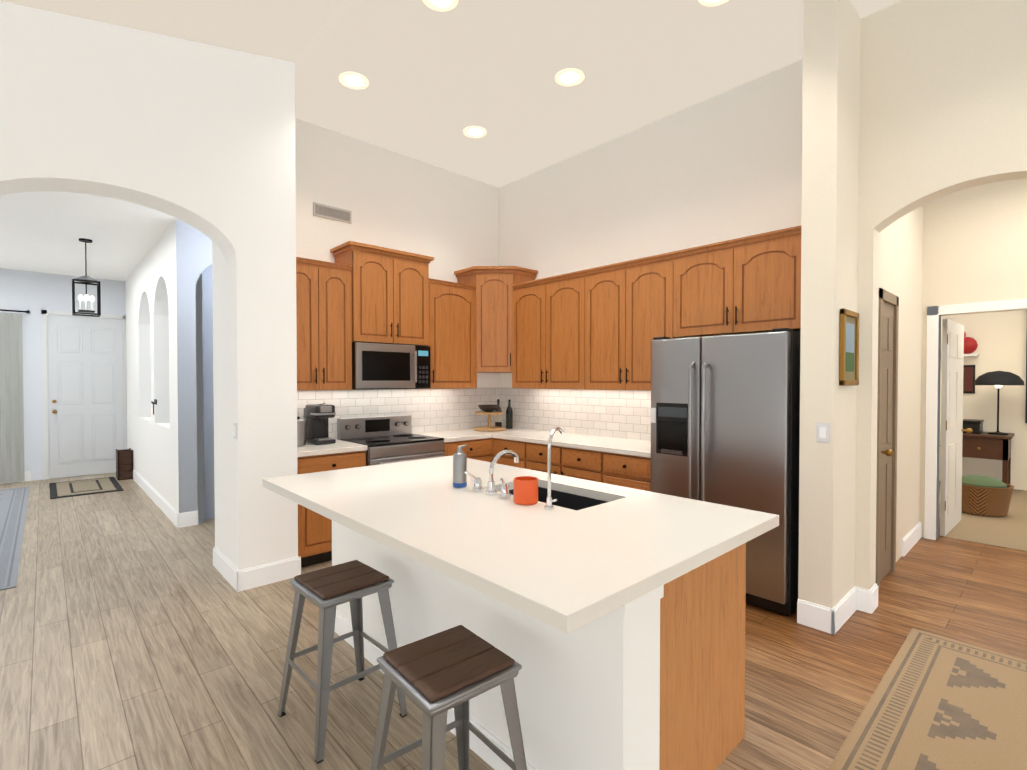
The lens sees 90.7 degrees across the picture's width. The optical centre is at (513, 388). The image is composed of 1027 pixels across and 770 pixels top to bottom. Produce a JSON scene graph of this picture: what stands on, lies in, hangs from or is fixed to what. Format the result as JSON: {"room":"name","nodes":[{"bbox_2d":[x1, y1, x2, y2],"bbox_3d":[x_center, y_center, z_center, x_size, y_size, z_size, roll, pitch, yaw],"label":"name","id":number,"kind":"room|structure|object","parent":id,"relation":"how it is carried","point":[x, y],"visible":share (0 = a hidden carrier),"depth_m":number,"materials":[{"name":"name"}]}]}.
{"room":"kitchen","nodes":[
{"label":"kitchen","id":0,"kind":"room"},
{"bbox_2d":[0,268,126,483],"bbox_3d":[-7.364,-0.301,7.164,3.450,3.300,0.166,-1,1,-43],"label":"wall","id":1,"kind":"structure","parent":0,"point":[34,293],"depth_m":7.43,"materials":[{"name":"paint"}]},
{"bbox_2d":[0,309,29,482],"bbox_3d":[-7.530,0.107,6.815,1.524,2.455,0.050,-1,1,-43],"label":"curtain","id":2,"kind":"object","parent":1,"relation":"hanging from","point":[11,416],"visible":1,"depth_m":7.19,"materials":[{"name":"grey fabric"}]},
{"bbox_2d":[41,310,126,479],"bbox_3d":[-6.544,0.089,7.767,0.985,2.500,0.098,-1,1,-43],"label":"front door","id":3,"kind":"structure","parent":1,"relation":"in","point":[83,395],"depth_m":7.77,"materials":[{"name":"white wood"}]},
{"bbox_2d":[0,191,178,280],"bbox_3d":[-4.884,-1.651,5.532,4.900,0.150,6.500,-1,1,-43],"label":"ceiling","id":4,"kind":"structure","parent":0,"point":[43,231],"depth_m":5.48,"materials":[{"name":"white paint"}]},
{"bbox_2d":[72,238,100,316],"bbox_3d":[-4.827,-1.254,5.727,0.264,0.850,0.264,-1,1,-43],"label":"light","id":5,"kind":"object","parent":4,"relation":"hanging from","point":[86,280],"visible":1,"depth_m":5.72,"materials":[{"name":"black metal"}]},
{"bbox_2d":[0,1,236,264],"bbox_3d":[-4.578,-0.535,1.200,7.040,3.950,0.296,-1,1,-43],"label":"wall","id":6,"kind":"structure","parent":0,"point":[131,115],"depth_m":3.06,"materials":[{"name":"white paint"}]},
{"bbox_2d":[125,220,203,527],"bbox_3d":[-4.698,-0.293,6.650,0.236,3.300,4.243,-1,1,-43],"label":"wall","id":7,"kind":"structure","parent":0,"point":[151,322],"depth_m":6.12,"materials":[{"name":"white paint"}]},
{"bbox_2d":[151,399,156,414],"bbox_3d":[-4.240,0.217,5.979,0.042,0.180,0.160,-1,1,-43],"label":"hooks","id":8,"kind":"object","parent":7,"relation":"attached to","point":[155,401],"visible":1,"depth_m":5.98,"materials":[{"name":"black metal"}]},
{"bbox_2d":[0,0,356,73],"bbox_3d":[-1.094,-1.555,-2.270,7.460,1.612,10.200,-1,1,-43],"label":"ceiling","id":9,"kind":"structure","parent":0,"point":[289,30],"depth_m":3.14,"materials":[{"name":"paint"}]},
{"bbox_2d":[174,219,214,527],"bbox_3d":[-2.802,-0.278,5.630,1.600,3.300,0.216,-1,1,-43],"label":"wall","id":10,"kind":"structure","parent":0,"point":[193,253],"depth_m":5.11,"materials":[{"name":"paint"}]},
{"bbox_2d":[212,50,300,591],"bbox_3d":[-1.985,-0.576,3.874,0.432,3.950,0.696,-1,1,-43],"label":"wall","id":11,"kind":"structure","parent":0,"point":[255,368],"depth_m":3.64,"materials":[{"name":"white paint"}]},
{"bbox_2d":[233,423,236,439],"bbox_3d":[-1.947,0.297,3.545,0.008,0.115,0.070,-1,1,-43],"label":"light switch","id":12,"kind":"object","parent":11,"relation":"attached to","point":[235,430],"visible":0.98,"depth_m":3.53,"materials":[{"name":"white plastic"}]},
{"bbox_2d":[295,118,498,432],"bbox_3d":[-1.110,-0.597,5.240,2.740,3.950,0.120,-1,1,-43],"label":"wall","id":13,"kind":"structure","parent":0,"point":[447,220],"depth_m":5.04,"materials":[{"name":"paint"}]},
{"bbox_2d":[296,257,351,389],"bbox_3d":[-1.733,-0.525,4.335,0.585,1.075,0.356,-1,1,-43],"label":"upper cabinet","id":14,"kind":"object","parent":13,"relation":"attached to","point":[323,288],"depth_m":4.24,"materials":[{"name":"brown wood"}]},
{"bbox_2d":[313,202,351,223],"bbox_3d":[-1.649,-1.602,4.629,0.360,0.120,0.018,-1,1,-43],"label":"air vent","id":15,"kind":"object","parent":13,"relation":"in","point":[331,212],"visible":1,"depth_m":4.62,"materials":[{"name":"beige metal"}]},
{"bbox_2d":[333,245,431,348],"bbox_3d":[-1.229,-0.815,4.784,0.770,0.800,0.376,-1,1,-43],"label":"upper cabinet","id":16,"kind":"object","parent":13,"relation":"attached to","point":[392,293],"depth_m":4.62,"materials":[{"name":"brown wood"}]},
{"bbox_2d":[352,342,430,389],"bbox_3d":[-1.193,-0.202,4.755,0.756,0.414,0.464,-1,1,-43],"label":"over-the-range microwave","id":17,"kind":"object","parent":16,"relation":"attached to","point":[385,366],"visible":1,"depth_m":4.59,"materials":[{"name":"silver metal"}]},
{"bbox_2d":[426,279,476,388],"bbox_3d":[-0.726,-0.540,5.267,0.620,1.075,0.356,-1,1,-43],"label":"upper cabinet","id":18,"kind":"object","parent":13,"relation":"attached to","point":[453,351],"depth_m":5.15,"materials":[{"name":"brown wood"}]},
{"bbox_2d":[0,473,1026,769],"bbox_3d":[-1.665,1.455,1.882,12.200,0.050,17.000,-1,1,-43],"label":"floor","id":19,"kind":"structure","parent":0,"point":[138,631],"depth_m":2.70,"materials":[{"name":"wood"}]},
{"bbox_2d":[0,487,29,590],"bbox_3d":[-5.421,1.379,4.944,0.950,0.009,4.600,-1,1,-43],"label":"runner rug","id":20,"kind":"object","parent":19,"relation":"on","point":[13,505],"visible":1,"depth_m":4.88,"materials":[{"name":"grey fabric"}]},
{"bbox_2d":[49,477,123,498],"bbox_3d":[-5.875,1.343,6.957,0.720,0.017,1.270,-1,1,-43],"label":"doormat","id":21,"kind":"object","parent":19,"relation":"on","point":[82,487],"visible":1,"depth_m":6.87,"materials":[{"name":"beige fabric"}]},
{"bbox_2d":[116,448,132,479],"bbox_3d":[-5.819,1.127,7.585,0.180,0.430,0.300,-1,1,-43],"label":"crate","id":22,"kind":"object","parent":19,"relation":"on","point":[124,464],"visible":0.94,"depth_m":7.48,"materials":[{"name":"brown wood"}]},
{"bbox_2d":[297,439,366,567],"bbox_3d":[-1.634,0.934,4.250,0.585,0.920,0.650,-1,1,-43],"label":"base cabinet","id":23,"kind":"object","parent":19,"relation":"on","point":[314,529],"depth_m":3.98,"materials":[{"name":"brown wood"}]},
{"bbox_2d":[297,416,305,445],"bbox_3d":[-1.787,0.350,4.205,0.124,0.240,0.124,-1,1,-43],"label":"steel canister","id":24,"kind":"object","parent":23,"relation":"on","point":[301,432],"visible":0.6,"depth_m":4.17,"materials":[{"name":"silver metal"}]},
{"bbox_2d":[304,403,335,444],"bbox_3d":[-1.683,0.296,4.385,0.174,0.344,0.316,-1,1,-43],"label":"pod coffee maker","id":25,"kind":"object","parent":23,"relation":"on","point":[316,416],"visible":0.96,"depth_m":4.32,"materials":[{"name":"black"}]},
{"bbox_2d":[297,388,496,438],"bbox_3d":[-1.119,0.230,5.155,2.584,0.458,0.008,-1,1,-43],"label":"tile backsplash","id":26,"kind":"structure","parent":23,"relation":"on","point":[430,410],"depth_m":5.25,"materials":[{"name":"white tile"}]},
{"bbox_2d":[278,560,406,763],"bbox_3d":[-0.746,1.120,2.209,0.414,0.610,0.414,-1,1,-43],"label":"metal stool","id":27,"kind":"object","parent":19,"relation":"on","point":[327,590],"visible":0.92,"depth_m":2.17,"materials":[{"name":"grey metal"}]},
{"bbox_2d":[337,414,443,465],"bbox_3d":[-1.112,0.830,4.682,0.756,1.115,0.704,-1,1,-43],"label":"range","id":28,"kind":"object","parent":19,"relation":"on","point":[389,439],"visible":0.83,"depth_m":4.66,"materials":[{"name":"silver metal"}]},
{"bbox_2d":[371,625,526,769],"bbox_3d":[-0.201,1.130,1.569,0.420,0.610,0.420,-1,1,-43],"label":"metal stool","id":29,"kind":"object","parent":19,"relation":"on","point":[434,678],"visible":1,"depth_m":1.53,"materials":[{"name":"grey"}]},
{"bbox_2d":[412,429,492,461],"bbox_3d":[-0.650,0.920,5.168,0.565,0.920,0.639,-1,1,-43],"label":"base cabinet","id":30,"kind":"object","parent":19,"relation":"on","point":[477,442],"depth_m":5.02,"materials":[{"name":"brown wood"}]},
{"bbox_2d":[332,520,745,769],"bbox_3d":[-0.051,0.980,2.551,0.920,0.879,2.084,-1,1,-43],"label":"kitchen island","id":31,"kind":"object","parent":19,"relation":"on","point":[610,618],"depth_m":1.78,"materials":[{"name":"paint"}]},
{"bbox_2d":[262,456,778,635],"bbox_3d":[-0.157,0.521,2.402,1.280,0.042,2.204,-1,1,-43],"label":"island countertop","id":32,"kind":"structure","parent":31,"relation":"on","point":[565,569],"depth_m":1.83,"materials":[{"name":"white stone"}]},
{"bbox_2d":[453,444,466,487],"bbox_3d":[-0.270,0.390,2.571,0.077,0.211,0.071,-1,1,-43],"label":"soap dispenser","id":33,"kind":"object","parent":32,"relation":"on","point":[459,467],"visible":1,"depth_m":2.54,"materials":[{"name":"silver plastic"}]},
{"bbox_2d":[464,450,518,498],"bbox_3d":[-0.061,0.397,2.437,0.238,0.201,0.278,-1,1,-43],"label":"kitchen faucet","id":34,"kind":"object","parent":32,"relation":"on","point":[491,490],"visible":1,"depth_m":2.39,"materials":[{"name":"silver metal"}]},
{"bbox_2d":[514,476,537,504],"bbox_3d":[0.055,0.448,2.232,0.110,0.106,0.110,-1,1,-43],"label":"cup","id":35,"kind":"object","parent":32,"relation":"on","point":[525,490],"visible":1,"depth_m":2.19,"materials":[{"name":"orange ceramic"}]},
{"bbox_2d":[498,484,601,507],"bbox_3d":[0.183,0.631,2.449,0.384,0.204,0.644,-1,1,-43],"label":"sink","id":36,"kind":"object","parent":32,"relation":"in","point":[571,499],"depth_m":2.61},
{"bbox_2d":[544,427,563,509],"bbox_3d":[0.187,0.333,2.151,0.146,0.338,0.087,-1,1,-43],"label":"filter faucet","id":37,"kind":"object","parent":32,"relation":"on","point":[549,505],"visible":1,"depth_m":2.11,"materials":[{"name":"silver metal"}]},
{"bbox_2d":[457,426,650,490],"bbox_3d":[0.422,0.923,4.913,0.662,0.920,2.469,-1,1,-43],"label":"base cabinet","id":38,"kind":"object","parent":19,"relation":"on","point":[617,461],"depth_m":4.40,"materials":[{"name":"brown wood"}]},
{"bbox_2d":[473,411,504,430],"bbox_3d":[-0.264,0.353,5.533,0.350,0.194,0.350,-1,1,-43],"label":"tiered tray","id":39,"kind":"object","parent":38,"relation":"on","point":[489,427],"visible":1,"depth_m":5.45,"materials":[{"name":"brown wood"}]},
{"bbox_2d":[478,405,498,411],"bbox_3d":[-0.272,0.217,5.510,0.236,0.075,0.236,-1,1,-43],"label":"bowl","id":40,"kind":"object","parent":39,"relation":"on","point":[488,408],"visible":0.98,"depth_m":5.43,"materials":[{"name":"black ceramic"}]},
{"bbox_2d":[495,399,501,426],"bbox_3d":[-0.171,0.284,5.741,0.078,0.325,0.076,-1,1,-43],"label":"wine bottle","id":41,"kind":"object","parent":38,"relation":"on","point":[498,420],"visible":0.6,"depth_m":5.71,"materials":[{"name":"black glass"}]},
{"bbox_2d":[506,399,512,428],"bbox_3d":[-0.046,0.285,5.680,0.076,0.325,0.075,-1,1,-43],"label":"wine bottle","id":42,"kind":"object","parent":38,"relation":"on","point":[509,417],"visible":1,"depth_m":5.65,"materials":[{"name":"black glass"}]},
{"bbox_2d":[497,387,650,440],"bbox_3d":[0.675,0.230,5.113,0.008,0.458,2.490,-1,1,-43],"label":"tile backsplash","id":43,"kind":"structure","parent":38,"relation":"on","point":[625,414],"depth_m":5.08,"materials":[{"name":"white tile"}]},
{"bbox_2d":[650,328,800,615],"bbox_3d":[1.544,0.513,3.609,0.725,1.780,0.945,-1,1,-43],"label":"refrigerator","id":44,"kind":"object","parent":19,"relation":"on","point":[725,419],"visible":0.69,"depth_m":3.26,"materials":[{"name":"grey metal"}]},
{"bbox_2d":[828,628,1026,769],"bbox_3d":[2.529,1.439,0.981,2.430,0.010,3.180,-1,1,-43],"label":"area rug","id":45,"kind":"object","parent":19,"relation":"on","point":[936,702],"visible":1,"depth_m":2.20,"materials":[{"name":"beige fabric"}]},
{"bbox_2d":[295,0,901,187],"bbox_3d":[2.482,-2.327,1.370,2.790,0.050,10.700,-1,1,-43],"label":"ceiling","id":46,"kind":"structure","parent":0,"point":[439,81],"depth_m":3.71,"materials":[{"name":"paint"}]},
{"bbox_2d":[339,72,368,89],"bbox_3d":[-1.212,-2.335,3.851,0.220,0.010,0.220,-1,1,-43],"label":"recessed light","id":47,"kind":"object","parent":46,"relation":"in","point":[354,80],"visible":1,"depth_m":3.85,"materials":[{"name":"beige"}]},
{"bbox_2d":[422,0,457,11],"bbox_3d":[-0.437,-2.322,3.015,0.220,0.010,0.220,-1,1,-43],"label":"recessed light","id":48,"kind":"object","parent":46,"relation":"in","point":[442,5],"visible":1,"depth_m":3.07,"materials":[{"name":"beige"}]},
{"bbox_2d":[463,126,486,137],"bbox_3d":[-0.353,-2.347,4.646,0.220,0.010,0.220,-1,1,-43],"label":"recessed light","id":49,"kind":"object","parent":46,"relation":"in","point":[474,131],"visible":1,"depth_m":4.64,"materials":[{"name":"beige"}]},
{"bbox_2d":[555,68,583,85],"bbox_3d":[0.421,-2.334,3.810,0.220,0.010,0.220,-1,1,-43],"label":"recessed light","id":50,"kind":"object","parent":46,"relation":"in","point":[569,77],"visible":1,"depth_m":3.80,"materials":[{"name":"beige"}]},
{"bbox_2d":[698,0,728,6],"bbox_3d":[1.196,-2.322,2.973,0.220,0.010,0.220,-1,1,-43],"label":"recessed light","id":51,"kind":"object","parent":46,"relation":"in","point":[710,3],"visible":1,"depth_m":3.05,"materials":[{"name":"beige"}]},
{"bbox_2d":[499,59,802,439],"bbox_3d":[1.022,-0.591,4.843,0.150,3.950,3.600,-1,1,-43],"label":"wall","id":52,"kind":"structure","parent":0,"point":[725,166],"depth_m":4.36,"materials":[{"name":"paint"}]},
{"bbox_2d":[454,266,537,372],"bbox_3d":[-0.192,-0.731,5.558,0.652,1.108,0.651,-1,1,-43],"label":"upper cabinet","id":53,"kind":"object","parent":52,"relation":"attached to","point":[493,284],"depth_m":5.34,"materials":[{"name":"brown wood"}]},
{"bbox_2d":[512,277,543,388],"bbox_3d":[0.272,-0.545,5.274,0.362,1.085,0.490,-1,1,-43],"label":"upper cabinet","id":54,"kind":"object","parent":52,"relation":"attached to","point":[527,296],"depth_m":5.16,"materials":[{"name":"brown wood"}]},
{"bbox_2d":[544,271,579,388],"bbox_3d":[0.605,-0.539,4.914,0.362,1.085,0.490,-1,1,-43],"label":"upper cabinet","id":55,"kind":"object","parent":52,"relation":"attached to","point":[561,292],"depth_m":4.82,"materials":[{"name":"brown wood"}]},
{"bbox_2d":[580,253,667,389],"bbox_3d":[1.071,-0.531,4.411,0.362,1.085,0.882,-1,1,-43],"label":"upper cabinet","id":56,"kind":"object","parent":52,"relation":"attached to","point":[599,328],"depth_m":4.32,"materials":[{"name":"brown wood"}]},
{"bbox_2d":[668,225,800,337],"bbox_3d":[1.692,-0.521,3.740,0.362,1.085,0.948,-1,1,-43],"label":"upper cabinet","id":57,"kind":"object","parent":52,"relation":"attached to","point":[749,284],"depth_m":3.60,"materials":[{"name":"brown wood"}]},
{"bbox_2d":[797,0,922,634],"bbox_3d":[2.757,-0.576,3.863,2.676,3.950,0.196,-1,1,-43],"label":"wall","id":58,"kind":"structure","parent":0,"point":[827,597],"depth_m":3.01,"materials":[{"name":"paint"}]},
{"bbox_2d":[816,422,829,442],"bbox_3d":[1.802,0.256,2.954,0.008,0.115,0.070,-1,1,-43],"label":"light switch","id":59,"kind":"object","parent":58,"relation":"attached to","point":[822,432],"visible":1,"depth_m":2.95,"materials":[{"name":"white plastic"}]},
{"bbox_2d":[839,308,858,385],"bbox_3d":[2.029,-0.243,3.062,0.320,0.450,0.025,-1,1,-43],"label":"picture frame","id":60,"kind":"object","parent":58,"relation":"attached to","point":[849,352],"visible":1,"depth_m":3.04,"materials":[{"name":"brown metal"}]},
{"bbox_2d":[875,288,898,588],"bbox_3d":[2.751,0.352,3.697,0.570,2.100,0.086,-1,1,-43],"label":"door","id":61,"kind":"structure","parent":58,"relation":"attached to","point":[887,400],"depth_m":3.73,"materials":[{"name":"brown wood"}]},
{"bbox_2d":[854,0,1026,613],"bbox_3d":[4.581,-0.527,0.738,0.166,3.950,6.900,-1,1,-43],"label":"wall","id":62,"kind":"structure","parent":0,"point":[943,97],"depth_m":2.99,"materials":[{"name":"paint"}]},
{"bbox_2d":[919,179,1026,539],"bbox_3d":[5.537,-0.236,2.923,0.160,3.300,5.000,-1,1,-43],"label":"wall","id":63,"kind":"structure","parent":0,"point":[975,250],"depth_m":4.51,"materials":[{"name":"paint"}]},
{"bbox_2d":[940,319,971,535],"bbox_3d":[4.357,0.363,4.969,0.865,2.020,0.148,-1,1,-43],"label":"door leaf","id":64,"kind":"structure","parent":63,"relation":"in","point":[952,429],"depth_m":4.86,"materials":[{"name":"white wood"}]},
{"bbox_2d":[938,481,1026,551],"bbox_3d":[6.087,1.395,5.652,4.300,0.054,8.000,-1,1,-43],"label":"floor","id":65,"kind":"structure","parent":0,"point":[1009,531],"depth_m":5.03,"materials":[{"name":"beige carpet"}]},
{"bbox_2d":[940,432,1013,483],"bbox_3d":[6.219,0.974,6.828,0.600,0.760,0.715,-1,1,-43],"label":"wood desk","id":66,"kind":"object","parent":65,"relation":"on","point":[983,445],"visible":0.56,"depth_m":6.55,"materials":[{"name":"brown wood"}]},
{"bbox_2d":[963,419,983,433],"bbox_3d":[6.145,0.507,6.864,0.370,0.168,0.300,-1,1,-43],"label":"box","id":67,"kind":"object","parent":66,"relation":"on","point":[975,426],"visible":0.44,"depth_m":6.70,"materials":[{"name":"black plastic"}]},
{"bbox_2d":[974,371,1023,434],"bbox_3d":[6.330,0.181,6.622,0.480,0.828,0.475,-1,1,-43],"label":"dome lamp","id":68,"kind":"object","parent":66,"relation":"on","point":[998,379],"visible":1,"depth_m":6.52,"materials":[{"name":"black metal"}]},
{"bbox_2d":[962,475,1013,516],"bbox_3d":[5.166,1.166,5.613,0.540,0.404,0.535,-1,1,-43],"label":"wicker basket","id":69,"kind":"object","parent":65,"relation":"on","point":[986,496],"visible":0.81,"depth_m":5.43,"materials":[{"name":"brown wicker"}]},
{"bbox_2d":[939,310,1026,490],"bbox_3d":[7.078,-0.042,6.547,0.200,2.800,8.000,-1,1,-43],"label":"wall","id":70,"kind":"structure","parent":0,"point":[1000,338],"depth_m":6.91,"materials":[{"name":"paint"}]},
{"bbox_2d":[941,332,978,393],"bbox_3d":[6.245,-0.376,7.154,0.185,0.890,0.470,-1,1,-43],"label":"wall shelf","id":71,"kind":"object","parent":70,"relation":"attached to","point":[970,344],"visible":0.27,"depth_m":7.08,"materials":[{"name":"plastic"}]},
{"bbox_2d":[1025,340,1026,422],"bbox_3d":[6.893,-0.341,6.521,0.060,1.600,0.420,-1,1,-43],"label":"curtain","id":72,"kind":"object","parent":70,"relation":"hanging from","point":[1026,387],"visible":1,"depth_m":6.66,"materials":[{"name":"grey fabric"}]}
]}

